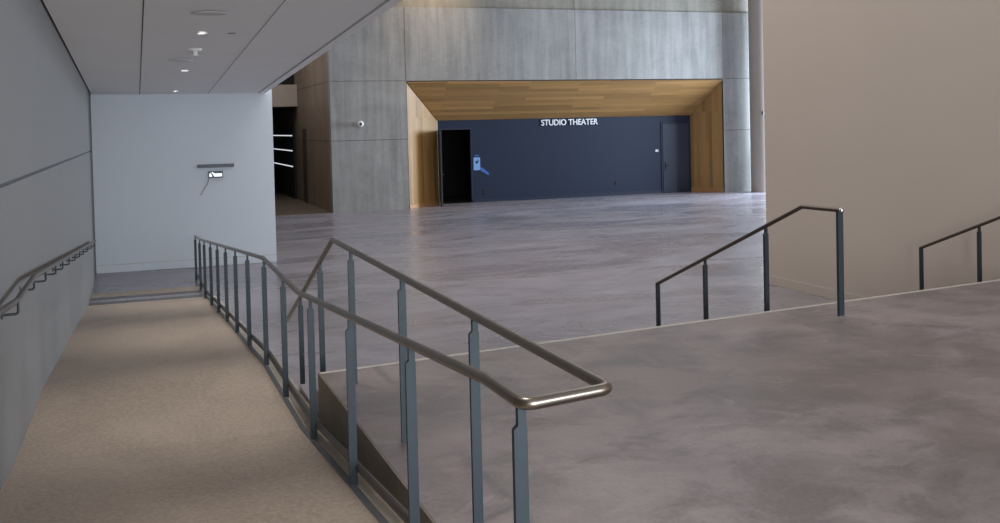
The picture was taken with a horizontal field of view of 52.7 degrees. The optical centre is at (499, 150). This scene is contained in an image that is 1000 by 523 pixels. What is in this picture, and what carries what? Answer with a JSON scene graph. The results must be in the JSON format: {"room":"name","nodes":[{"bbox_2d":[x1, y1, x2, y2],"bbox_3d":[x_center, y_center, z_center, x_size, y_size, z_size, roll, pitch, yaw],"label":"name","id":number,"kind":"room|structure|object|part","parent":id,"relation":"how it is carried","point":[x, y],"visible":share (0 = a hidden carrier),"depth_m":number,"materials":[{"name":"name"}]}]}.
{"room":"theater lobby","nodes":[
{"label":"theater lobby","id":0,"kind":"room"},
{"bbox_2d":[0,0,95,489],"bbox_3d":[-3.304,0.233,6.588,0.250,5.140,26.629,-2,2,-20],"label":"wall","id":1,"kind":"structure","parent":0,"point":[47,215],"depth_m":8.04,"materials":[{"name":"grey paint"}]},
{"bbox_2d":[0,150,91,187],"bbox_3d":[-3.131,0.200,6.437,0.013,0.023,26.229,-2,2,-20],"label":"trim","id":2,"kind":"structure","parent":1,"relation":"attached to","point":[55,164],"depth_m":7.98,"materials":[{"name":"grey metal"}]},
{"bbox_2d":[0,240,95,319],"bbox_3d":[-3.902,1.104,8.844,0.104,1.167,16.251,-2,2,-20],"label":"wall handrail","id":3,"kind":"object","parent":1,"relation":"attached to","point":[31,280],"visible":1,"depth_m":6.79,"materials":[{"name":"metal"}]},
{"bbox_2d":[90,89,276,273],"bbox_3d":[-6.095,-0.326,19.491,3.314,5.140,0.350,-2,2,-20],"label":"wall","id":4,"kind":"structure","parent":0,"point":[150,206],"depth_m":19.31,"materials":[{"name":"white paint"}]},
{"bbox_2d":[96,254,276,273],"bbox_3d":[-5.971,2.174,19.383,3.310,0.139,0.014,-2,2,-20],"label":"baseboard","id":5,"kind":"structure","parent":4,"relation":"attached to","point":[272,258],"depth_m":19.26,"materials":[{"name":"white paint"}]},
{"bbox_2d":[201,171,222,194],"bbox_3d":[-5.565,0.626,19.472,0.426,0.458,0.074,-2,2,-20],"label":"wall device","id":6,"kind":"object","parent":4,"relation":"attached to","point":[211,174],"visible":1,"depth_m":19.46,"materials":[{"name":"white plastic"}]},
{"bbox_2d":[197,163,233,167],"bbox_3d":[-5.498,0.292,19.505,0.691,0.065,0.050,-2,2,-20],"label":"wall bar","id":7,"kind":"object","parent":4,"relation":"attached to","point":[232,164],"visible":1,"depth_m":19.47,"materials":[{"name":"black plastic"}]},
{"bbox_2d":[0,297,377,522],"bbox_3d":[-1.723,2.186,4.997,1.919,1.240,22.500,-2,2,-20],"label":"ramp","id":8,"kind":"structure","parent":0,"point":[156,411],"depth_m":6.57,"materials":[{"name":"beige carpet"}]},
{"bbox_2d":[209,296,404,522],"bbox_3d":[-0.746,2.154,5.350,0.159,1.240,22.500,-2,2,-20],"label":"trim","id":9,"kind":"structure","parent":8,"relation":"attached to","point":[372,495],"depth_m":6.04,"materials":[{"name":"concrete"}]},
{"bbox_2d":[207,296,388,522],"bbox_3d":[-0.805,2.002,5.326,0.038,0.946,22.500,-2,2,-20],"label":"strip","id":10,"kind":"object","parent":9,"relation":"attached to","point":[369,505],"visible":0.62,"depth_m":6.14,"materials":[{"name":"grey metal"}]},
{"bbox_2d":[43,0,385,94],"bbox_3d":[-1.720,-1.508,6.919,3.015,1.258,26.228,-2,2,-20],"label":"ceiling","id":11,"kind":"structure","parent":0,"point":[102,38],"depth_m":11.74,"materials":[{"name":"white paint"}]},
{"bbox_2d":[139,0,143,93],"bbox_3d":[-2.347,-1.426,6.694,0.012,1.142,26.228,-2,2,-20],"label":"trim","id":12,"kind":"structure","parent":11,"relation":"attached to","point":[143,0],"depth_m":11.53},
{"bbox_2d":[188,48,201,55],"bbox_3d":[-3.819,-1.234,12.633,0.180,0.088,0.180,-2,2,-20],"label":"smoke detector","id":13,"kind":"object","parent":11,"relation":"attached to","point":[194,50],"visible":1,"depth_m":12.58,"materials":[{"name":"white plastic"}]},
{"bbox_2d":[191,11,228,15],"bbox_3d":[-2.861,-1.352,9.951,0.370,0.007,0.370,-2,2,-20],"label":"ceiling speaker","id":14,"kind":"object","parent":11,"relation":"attached to","point":[205,13],"visible":1,"depth_m":9.91},
{"bbox_2d":[208,0,285,92],"bbox_3d":[-1.181,-1.464,7.115,0.012,1.142,26.228,-2,2,-20],"label":"trim","id":15,"kind":"structure","parent":11,"relation":"attached to","point":[284,0],"depth_m":11.89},
{"bbox_2d":[259,0,401,93],"bbox_3d":[-0.233,-1.555,7.457,0.100,1.278,26.228,-2,2,-20],"label":"trim","id":16,"kind":"structure","parent":11,"relation":"attached to","point":[387,4],"depth_m":12.20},
{"bbox_2d":[272,107,289,109],"bbox_3d":[-10.530,-1.799,41.003,3.185,0.270,7.680,-2,2,-20],"label":"ceiling","id":17,"kind":"structure","parent":0,"point":[273,108],"depth_m":39.63,"materials":[{"name":"black"}]},
{"bbox_2d":[272,85,296,106],"bbox_3d":[-9.110,-1.996,37.062,3.185,0.805,0.650,-2,2,-20],"label":"wall","id":18,"kind":"structure","parent":0,"point":[282,95],"depth_m":37.15,"materials":[{"name":"paint"}]},
{"bbox_2d":[278,74,293,84],"bbox_3d":[-9.306,-3.979,37.421,3.185,4.190,0.180,-2,2,-20],"label":"wall","id":19,"kind":"structure","parent":0,"point":[290,80],"depth_m":37.85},
{"bbox_2d":[272,52,331,211],"bbox_3d":[-7.707,-2.163,38.312,0.297,7.940,14.650,-2,2,-20],"label":"wall","id":20,"kind":"structure","parent":0,"point":[311,113],"depth_m":34.23,"materials":[{"name":"brown wood"}]},
{"bbox_2d":[273,127,296,198],"bbox_3d":[-9.000,0.410,41.556,0.080,2.685,7.550,-2,2,-20],"label":"panel","id":21,"kind":"object","parent":20,"relation":"attached to","point":[285,177],"visible":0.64,"depth_m":40.18,"materials":[{"name":"black"}]},
{"bbox_2d":[302,129,308,202],"bbox_3d":[-6.931,0.540,35.926,0.032,2.620,0.750,-2,2,-20],"label":"door frame","id":22,"kind":"structure","parent":20,"relation":"attached to","point":[304,131],"depth_m":35.81,"materials":[{"name":"black metal"}]},
{"bbox_2d":[441,129,471,203],"bbox_3d":[-1.611,0.180,35.859,2.750,3.290,3.888,-2,2,-20],"label":"doorway","id":23,"kind":"structure","parent":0,"point":[455,143],"depth_m":37.68,"materials":[{"name":"black"}]},
{"bbox_2d":[439,130,443,205],"bbox_3d":[-1.903,0.565,33.083,0.110,2.451,1.070,-1,1,-5],"label":"door","id":24,"kind":"structure","parent":23,"relation":"in","point":[440,137],"depth_m":32.56,"materials":[{"name":"blue paint"}]},
{"bbox_2d":[88,191,836,387],"bbox_3d":[2.669,1.937,29.341,27.147,0.303,39.113,-2,2,-20],"label":"floor","id":25,"kind":"structure","parent":0,"point":[543,270],"depth_m":17.99,"materials":[{"name":"concrete"}]},
{"bbox_2d":[90,290,202,300],"bbox_3d":[-5.652,2.327,16.160,1.697,0.024,0.200,-2,2,-20],"label":"floor strip","id":26,"kind":"object","parent":25,"relation":"on","point":[196,291],"visible":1,"depth_m":16.14,"materials":[{"name":"grey metal"}]},
{"bbox_2d":[89,294,203,304],"bbox_3d":[-5.488,2.334,15.708,1.697,0.024,0.200,-2,2,-20],"label":"floor strip","id":27,"kind":"object","parent":25,"relation":"on","point":[190,296],"visible":0.64,"depth_m":15.70,"materials":[{"name":"grey metal"}]},
{"bbox_2d":[298,378,318,418],"bbox_3d":[2.023,1.902,9.891,8.515,0.782,2.430,-2,2,-27],"label":"concrete staircase","id":28,"kind":"structure","parent":25,"relation":"on","point":[304,388],"depth_m":7.48,"materials":[{"name":"grey concrete"}]},
{"bbox_2d":[655,205,847,325],"bbox_3d":[2.301,1.367,9.832,0.090,1.841,3.199,-2,2,-20],"label":"stair handrail","id":29,"kind":"object","parent":28,"relation":"on","point":[839,211],"visible":0.98,"depth_m":9.33,"materials":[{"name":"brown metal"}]},
{"bbox_3d":[1.778,1.883,11.324,0.042,0.759,0.030,-2,2,-20],"label":"post","id":30,"kind":"part","parent":29,"relation":"part of","materials":[{"name":"metal"}]},
{"bbox_3d":[2.114,1.542,10.365,0.042,0.846,0.030,-2,2,-20],"label":"post","id":31,"kind":"part","parent":29,"relation":"part of","materials":[{"name":"metal"}]},
{"bbox_3d":[2.289,0.995,9.833,0.037,1.091,3.177,-2,2,-20],"label":"handrail","id":32,"kind":"part","parent":29,"relation":"part of","materials":[{"name":"brown metal"}]},
{"bbox_3d":[2.470,1.190,9.350,0.042,0.957,0.030,-2,2,-20],"label":"post","id":33,"kind":"part","parent":29,"relation":"part of","materials":[{"name":"metal"}]},
{"bbox_3d":[2.820,0.939,8.360,0.050,0.866,0.030,-2,2,-20],"label":"post","id":34,"kind":"part","parent":29,"relation":"part of","materials":[{"name":"metal"}]},
{"bbox_2d":[919,216,999,289],"bbox_3d":[5.666,1.179,11.060,0.090,1.681,2.917,-2,2,-20],"label":"stair handrail","id":35,"kind":"object","parent":28,"relation":"on","point":[978,226],"visible":0.86,"depth_m":11.64,"materials":[{"name":"brown metal"}]},
{"bbox_3d":[5.189,1.602,12.417,0.042,0.790,0.030,-2,2,-20],"label":"post","id":36,"kind":"part","parent":35,"relation":"part of","materials":[{"name":"metal"}]},
{"bbox_3d":[5.655,0.791,11.055,0.037,0.904,2.907,-2,2,-20],"label":"handrail","id":37,"kind":"part","parent":35,"relation":"part of","materials":[{"name":"brown metal"}]},
{"bbox_3d":[5.491,1.284,11.553,0.042,0.829,0.030,-2,2,-20],"label":"post","id":38,"kind":"part","parent":35,"relation":"part of","materials":[{"name":"metal"}]},
{"bbox_2d":[194,234,611,522],"bbox_3d":[-2.482,1.475,10.305,0.350,1.828,15.785,-2,2,-20],"label":"guardrail","id":39,"kind":"object","parent":25,"relation":"on","point":[599,387],"visible":1,"depth_m":4.74,"materials":[{"name":"silver metal"}]},
{"bbox_3d":[-5.312,1.885,17.626,0.050,0.774,0.020,-2,2,-20],"label":"post","id":40,"kind":"part","parent":39,"relation":"part of","materials":[{"name":"metal"}]},
{"bbox_3d":[-4.923,1.877,16.576,0.050,0.824,0.020,-2,2,-20],"label":"post","id":41,"kind":"part","parent":39,"relation":"part of","materials":[{"name":"metal"}]},
{"bbox_3d":[-4.550,1.839,15.562,0.050,0.882,0.020,-2,2,-20],"label":"post","id":42,"kind":"part","parent":39,"relation":"part of","materials":[{"name":"metal"}]},
{"bbox_3d":[-4.115,1.761,14.378,0.050,0.885,0.020,-2,2,-20],"label":"post","id":43,"kind":"part","parent":39,"relation":"part of","materials":[{"name":"metal"}]},
{"bbox_3d":[-3.700,1.687,13.250,0.050,0.888,0.020,-2,2,-20],"label":"post","id":44,"kind":"part","parent":39,"relation":"part of","materials":[{"name":"metal"}]},
{"bbox_3d":[-3.282,1.612,12.113,0.050,0.891,0.020,-2,2,-20],"label":"post","id":45,"kind":"part","parent":39,"relation":"part of","materials":[{"name":"metal"}]},
{"bbox_3d":[-2.871,1.539,10.995,0.050,0.894,0.020,-2,2,-20],"label":"post","id":46,"kind":"part","parent":39,"relation":"part of","materials":[{"name":"metal"}]},
{"bbox_3d":[-2.457,1.464,9.867,0.050,0.897,0.020,-2,2,-20],"label":"post","id":47,"kind":"part","parent":39,"relation":"part of","materials":[{"name":"metal"}]},
{"bbox_3d":[-2.008,1.389,8.646,0.050,0.900,0.020,-2,2,-20],"label":"post","id":48,"kind":"part","parent":39,"relation":"part of","materials":[{"name":"metal"}]},
{"bbox_3d":[-1.606,1.401,7.536,0.050,0.888,0.020,-2,2,-20],"label":"post","id":49,"kind":"part","parent":39,"relation":"part of","materials":[{"name":"metal"}]},
{"bbox_3d":[-1.696,1.682,8.625,0.041,0.836,0.020,-2,2,-20],"label":"post","id":50,"kind":"part","parent":39,"relation":"part of","materials":[{"name":"metal"}]},
{"bbox_3d":[-2.578,1.835,10.277,0.070,0.983,15.580,-2,2,-20],"label":"toe rail","id":51,"kind":"part","parent":39,"relation":"part of","materials":[{"name":"grey metal"}]},
{"bbox_3d":[-1.178,1.379,6.351,0.050,0.879,0.020,-2,2,-20],"label":"post","id":52,"kind":"part","parent":39,"relation":"part of","materials":[{"name":"metal"}]},
{"bbox_3d":[-1.351,1.330,7.638,0.041,0.945,0.020,-2,2,-20],"label":"post","id":53,"kind":"part","parent":39,"relation":"part of","materials":[{"name":"metal"}]},
{"bbox_3d":[-0.758,1.290,5.182,0.050,0.858,0.020,-2,2,-20],"label":"post","id":54,"kind":"part","parent":39,"relation":"part of","materials":[{"name":"metal"}]},
{"bbox_3d":[-0.955,1.080,6.522,0.041,0.856,0.020,-2,2,-20],"label":"post","id":55,"kind":"part","parent":39,"relation":"part of","materials":[{"name":"metal"}]},
{"bbox_3d":[-0.505,1.101,5.282,0.041,0.856,0.020,-2,2,-20],"label":"post","id":56,"kind":"part","parent":39,"relation":"part of","materials":[{"name":"metal"}]},
{"bbox_3d":[-2.490,1.091,10.295,0.348,1.061,15.785,-2,2,-20],"label":"handrail","id":57,"kind":"part","parent":39,"relation":"part of","materials":[{"name":"silver metal"}]},
{"bbox_3d":[-0.345,1.203,4.033,0.050,0.838,0.020,-2,2,-20],"label":"post","id":58,"kind":"part","parent":39,"relation":"part of","materials":[{"name":"metal"}]},
{"bbox_3d":[-0.100,1.119,4.163,0.041,0.856,0.020,-2,2,-20],"label":"post","id":59,"kind":"part","parent":39,"relation":"part of","materials":[{"name":"metal"}]},
{"bbox_3d":[0.069,1.153,2.884,0.050,0.846,0.020,-2,2,-20],"label":"post","id":60,"kind":"part","parent":39,"relation":"part of","materials":[{"name":"metal"}]},
{"bbox_2d":[406,79,724,208],"bbox_3d":[2.340,-0.370,34.554,11.686,4.063,1.290,-2,2,-20],"label":"portal","id":61,"kind":"object","parent":25,"relation":"on","point":[428,102],"visible":1,"depth_m":34.42,"materials":[{"name":"brown wood"}]},
{"bbox_3d":[-2.510,-0.202,32.818,0.050,4.045,1.815,-1,2,28],"label":"panel","id":62,"kind":"part","parent":61,"relation":"part of","materials":[{"name":"brown wood"}]},
{"bbox_3d":[2.309,-1.755,34.500,11.610,1.255,1.253,-2,2,-20],"label":"panel","id":63,"kind":"part","parent":61,"relation":"part of","materials":[{"name":"brown wood"}]},
{"bbox_3d":[7.481,-0.532,36.470,1.318,4.045,0.050,0,2,40],"label":"panel","id":64,"kind":"part","parent":61,"relation":"part of","materials":[{"name":"brown wood"}]},
{"bbox_2d":[748,0,765,191],"bbox_3d":[9.245,-3.236,35.847,0.780,9.400,0.780,-2,2,-20],"label":"round column","id":65,"kind":"structure","parent":25,"relation":"on","point":[755,12],"depth_m":35.58,"materials":[{"name":"paint"}]},
{"bbox_2d":[327,6,750,212],"bbox_3d":[2.359,-1.529,34.073,16.300,6.407,0.300,-2,2,-20],"label":"wall","id":66,"kind":"structure","parent":0,"point":[441,43],"depth_m":32.91,"materials":[{"name":"concrete"}]},
{"bbox_2d":[353,121,363,126],"bbox_3d":[-4.380,-0.825,31.292,0.300,0.200,0.259,-2,2,-20],"label":"security camera","id":67,"kind":"object","parent":66,"relation":"attached to","point":[359,123],"visible":1,"depth_m":31.27,"materials":[{"name":"white plastic"}]},
{"bbox_2d":[348,139,401,140],"bbox_3d":[-4.069,-0.329,31.553,2.412,0.016,0.003,-2,2,-20],"label":"trim","id":68,"kind":"structure","parent":66,"relation":"attached to","point":[383,139],"depth_m":31.71,"materials":[{"name":"grey concrete"}]},
{"bbox_2d":[404,23,405,79],"bbox_3d":[-3.010,-3.388,31.895,0.016,2.313,0.003,-2,2,-20],"label":"trim","id":69,"kind":"structure","parent":66,"relation":"attached to","point":[404,23],"depth_m":31.90,"materials":[{"name":"grey concrete"}]},
{"bbox_2d":[437,115,690,201],"bbox_3d":[2.436,0.179,35.325,9.899,2.927,0.150,-2,2,-20],"label":"wall","id":70,"kind":"structure","parent":0,"point":[521,157],"depth_m":35.18,"materials":[{"name":"blue paint"}]},
{"bbox_2d":[438,128,472,203],"bbox_3d":[-1.498,0.510,33.872,1.170,2.521,0.112,-2,2,-20],"label":"door frame","id":71,"kind":"structure","parent":70,"relation":"attached to","point":[446,128],"depth_m":33.97,"materials":[{"name":"blue paint"}]},
{"bbox_2d":[473,155,479,169],"bbox_3d":[-0.784,0.405,34.073,0.235,0.510,0.016,-2,2,-20],"label":"notice","id":72,"kind":"object","parent":70,"relation":"attached to","point":[476,161],"visible":1,"depth_m":34.06,"materials":[{"name":"blue paper"}]},
{"bbox_2d":[472,190,661,202],"bbox_3d":[2.453,1.593,35.268,7.220,0.099,0.012,-2,2,-20],"label":"baseboard","id":73,"kind":"structure","parent":70,"relation":"attached to","point":[656,191],"depth_m":35.20,"materials":[{"name":"blue paint"}]},
{"bbox_2d":[541,119,596,125],"bbox_3d":[2.434,-0.998,35.204,2.152,0.208,0.036,-2,2,-20],"label":"sign","id":74,"kind":"object","parent":70,"relation":"attached to","point":[554,119],"visible":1,"depth_m":35.20,"materials":[{"name":"white plastic"}]},
{"bbox_2d":[660,121,690,192],"bbox_3d":[6.392,0.228,36.668,1.200,2.568,0.020,-2,2,-20],"label":"door frame","id":75,"kind":"structure","parent":70,"relation":"attached to","point":[688,122],"depth_m":36.59,"materials":[{"name":"blue paint"}]},
{"bbox_2d":[662,123,689,192],"bbox_3d":[6.407,0.262,36.630,1.060,2.485,0.101,-2,2,-20],"label":"door","id":76,"kind":"structure","parent":70,"relation":"in","point":[675,136],"depth_m":36.65,"materials":[{"name":"blue paint"}]},
{"bbox_2d":[395,0,747,12],"bbox_3d":[2.236,-6.247,33.983,16.299,3.033,0.240,-2,2,-20],"label":"wall","id":77,"kind":"structure","parent":0,"point":[717,6],"depth_m":34.34,"materials":[{"name":"concrete"}]},
{"bbox_2d":[321,281,999,522],"bbox_3d":[4.636,2.093,2.683,8.146,1.240,13.822,-2,2,-20],"label":"floor","id":78,"kind":"structure","parent":0,"point":[887,410],"depth_m":5.53,"materials":[{"name":"concrete"}]},
{"bbox_2d":[318,373,435,522],"bbox_3d":[0.968,2.078,0.830,0.015,0.938,12.836,-2,2,-20],"label":"wall","id":79,"kind":"structure","parent":78,"relation":"attached to","point":[333,415],"depth_m":5.51,"materials":[{"name":"concrete"}]},
{"bbox_2d":[320,279,999,373],"bbox_3d":[2.444,1.823,8.717,8.216,0.900,0.040,-2,2,-27],"label":"trim","id":80,"kind":"structure","parent":78,"relation":"attached to","point":[999,279],"depth_m":8.15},
{"bbox_2d":[762,0,999,296],"bbox_3d":[7.644,-2.232,6.695,0.500,8.940,19.450,-2,2,-20],"label":"wall","id":81,"kind":"structure","parent":0,"point":[886,113],"depth_m":13.30,"materials":[{"name":"beige paint"}]},
{"bbox_2d":[769,275,867,300],"bbox_3d":[4.902,2.054,13.910,0.012,0.138,4.150,-2,2,-20],"label":"baseboard","id":82,"kind":"structure","parent":81,"relation":"attached to","point":[785,283],"depth_m":14.85,"materials":[{"name":"beige paint"}]}
]}

